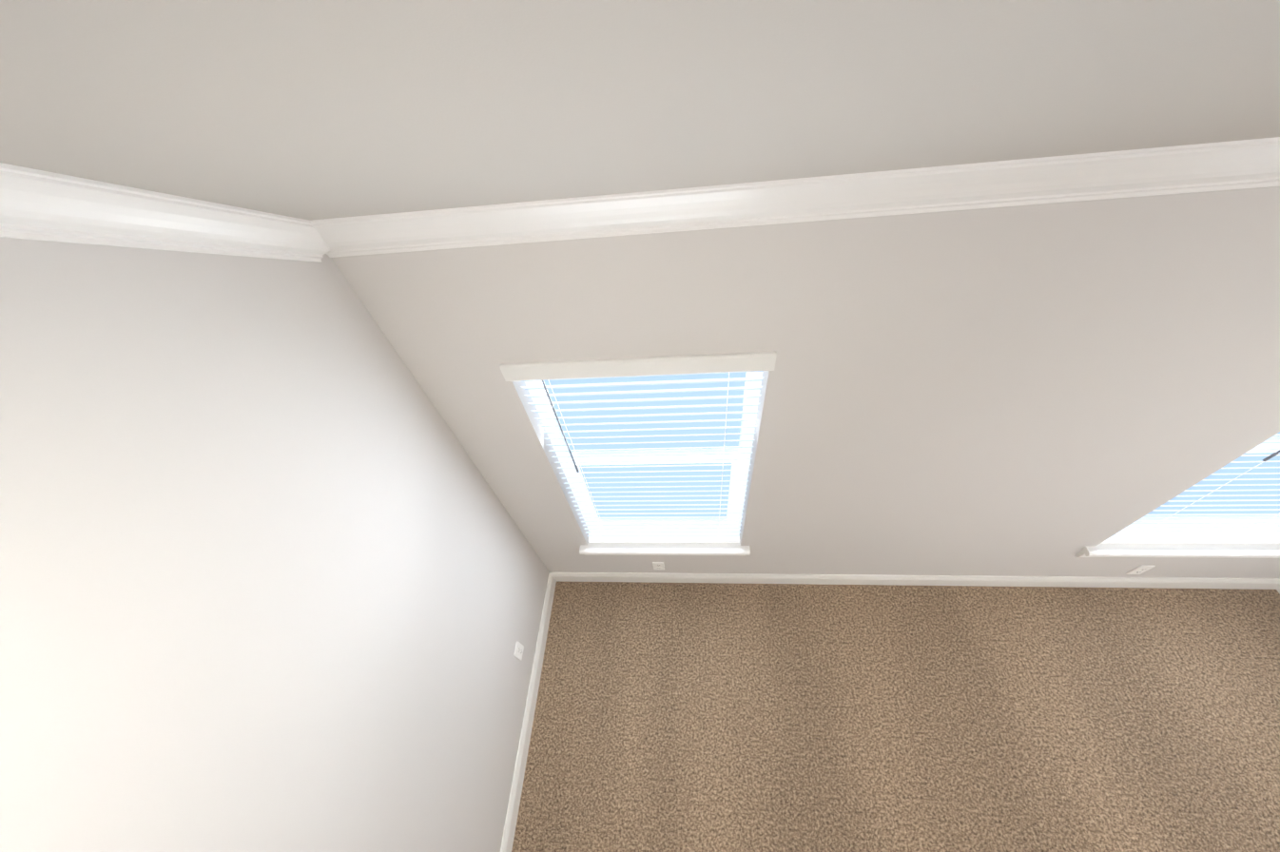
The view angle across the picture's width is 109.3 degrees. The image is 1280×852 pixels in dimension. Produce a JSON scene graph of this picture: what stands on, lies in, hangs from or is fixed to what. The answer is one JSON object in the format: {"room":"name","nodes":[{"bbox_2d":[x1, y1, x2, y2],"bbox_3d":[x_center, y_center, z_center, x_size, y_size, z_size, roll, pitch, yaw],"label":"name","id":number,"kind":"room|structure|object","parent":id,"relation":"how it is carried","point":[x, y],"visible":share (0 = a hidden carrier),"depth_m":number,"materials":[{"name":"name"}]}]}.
{"room":"empty bedroom","nodes":[
{"label":"empty bedroom","id":0,"kind":"room"},
{"bbox_2d":[0,236,549,851],"bbox_3d":[-0.932,2.086,0.267,0.150,3.040,5.440,-2,51,6],"label":"wall","id":1,"kind":"structure","parent":0,"point":[274,573],"depth_m":0.94,"materials":[{"name":"beige paint"}]},
{"bbox_2d":[0,162,334,262],"bbox_3d":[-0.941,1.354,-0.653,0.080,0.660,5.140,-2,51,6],"label":"crown molding","id":2,"kind":"structure","parent":1,"relation":"attached to","point":[37,204],"depth_m":0.74,"materials":[{"name":"white wood"}]},
{"bbox_2d":[513,640,523,660],"bbox_3d":[-0.637,1.187,2.395,0.008,0.115,0.070,-2,51,6],"label":"electrical outlet","id":3,"kind":"object","parent":1,"relation":"attached to","point":[518,650],"visible":1,"depth_m":2.38,"materials":[{"name":"white plastic"}]},
{"bbox_2d":[500,571,557,851],"bbox_3d":[-0.697,2.992,1.386,0.016,0.128,5.140,-2,51,6],"label":"baseboard","id":4,"kind":"structure","parent":1,"relation":"attached to","point":[508,837],"depth_m":2.46,"materials":[{"name":"white wood"}]},
{"bbox_2d":[0,0,1279,220],"bbox_3d":[1.097,1.248,-0.944,4.500,0.865,5.440,-2,51,6],"label":"ceiling","id":5,"kind":"structure","parent":0,"point":[318,108],"depth_m":0.48,"materials":[{"name":"paint"}]},
{"bbox_2d":[331,186,1279,578],"bbox_3d":[1.387,0.137,1.889,4.200,2.470,0.150,-2,51,6],"label":"wall","id":6,"kind":"structure","parent":0,"point":[1039,390],"depth_m":1.39,"materials":[{"name":"beige paint"}]},
{"bbox_2d":[524,371,762,531],"bbox_3d":[0.059,0.142,2.055,0.855,1.415,0.070,-2,51,6],"label":"window","id":7,"kind":"structure","parent":6,"relation":"in","point":[673,451],"depth_m":2.05,"materials":[{"name":"white plastic"}]},
{"bbox_2d":[520,370,763,543],"bbox_3d":[0.055,0.201,2.006,0.843,1.407,0.073,-2,51,6],"label":"window blind","id":8,"kind":"object","parent":7,"relation":"attached to","point":[718,536],"visible":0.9,"depth_m":1.90,"materials":[{"name":"white plastic"}]},
{"bbox_2d":[499,351,776,381],"bbox_3d":[-0.017,-0.189,1.460,0.879,0.072,0.019,-2,51,6],"label":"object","id":9,"kind":"object","parent":8,"relation":"attached to","point":[656,365],"visible":0.9,"depth_m":1.45,"materials":[{"name":"white wood"}]},
{"bbox_2d":[652,562,664,569],"bbox_3d":[0.114,0.854,2.762,0.070,0.115,0.008,-2,51,6],"label":"outlet","id":10,"kind":"object","parent":6,"relation":"attached to","point":[658,565],"visible":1,"depth_m":2.75,"materials":[{"name":"white plastic"}]},
{"bbox_2d":[579,532,750,555],"bbox_3d":[0.134,0.684,2.586,0.945,0.108,0.130,-2,51,6],"label":"window sill","id":11,"kind":"structure","parent":6,"relation":"attached to","point":[663,549],"depth_m":2.52,"materials":[{"name":"white wood"}]},
{"bbox_2d":[311,136,1279,257],"bbox_3d":[1.256,-0.517,0.893,4.020,0.136,0.080,-2,51,6],"label":"crown molding","id":12,"kind":"structure","parent":6,"relation":"attached to","point":[1254,163],"depth_m":0.98,"materials":[{"name":"white wood"}]},
{"bbox_2d":[553,571,1279,590],"bbox_3d":[1.505,0.932,2.745,4.140,0.128,0.016,-2,51,6],"label":"baseboard","id":13,"kind":"structure","parent":6,"relation":"attached to","point":[647,577],"depth_m":2.70,"materials":[{"name":"white wood"}]},
{"bbox_2d":[1125,564,1155,574],"bbox_3d":[2.726,0.785,2.471,0.070,0.115,0.008,-2,51,6],"label":"outlet","id":14,"kind":"object","parent":6,"relation":"attached to","point":[1139,570],"visible":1,"depth_m":2.46,"materials":[{"name":"white plastic"}]},
{"bbox_2d":[1074,543,1279,558],"bbox_3d":[2.747,0.612,2.291,0.985,0.108,0.130,-2,51,6],"label":"window sill","id":15,"kind":"structure","parent":6,"relation":"attached to","point":[1200,550],"depth_m":2.24,"materials":[{"name":"white wood"}]},
{"bbox_2d":[1121,432,1279,530],"bbox_3d":[2.671,0.070,1.760,0.895,1.415,0.070,-2,51,6],"label":"window","id":16,"kind":"structure","parent":6,"relation":"in","point":[1270,445],"depth_m":2.24,"materials":[{"name":"white plastic"}]},
{"bbox_2d":[1101,434,1279,543],"bbox_3d":[2.668,0.128,1.711,0.883,1.407,0.073,-2,51,6],"label":"window blind","id":17,"kind":"object","parent":16,"relation":"attached to","point":[1196,536],"visible":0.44,"depth_m":2.13,"materials":[{"name":"white plastic"}]},
{"bbox_2d":[511,581,1279,851],"bbox_3d":[1.365,3.480,0.874,4.500,0.120,6.640,-2,51,6],"label":"floor","id":18,"kind":"structure","parent":0,"point":[698,717],"depth_m":2.36,"materials":[{"name":"carpet"}]},
{"label":"outside","id":19,"kind":"structure","parent":0,"visible":0},
{"bbox_2d":[543,372,1279,519],"bbox_3d":[1.398,-0.310,2.099,6.200,3.700,0.010,-2,51,6],"label":"sky","id":20,"kind":"structure","parent":19,"point":[694,417],"depth_m":2.70,"materials":[{"name":"blue"}]}
]}

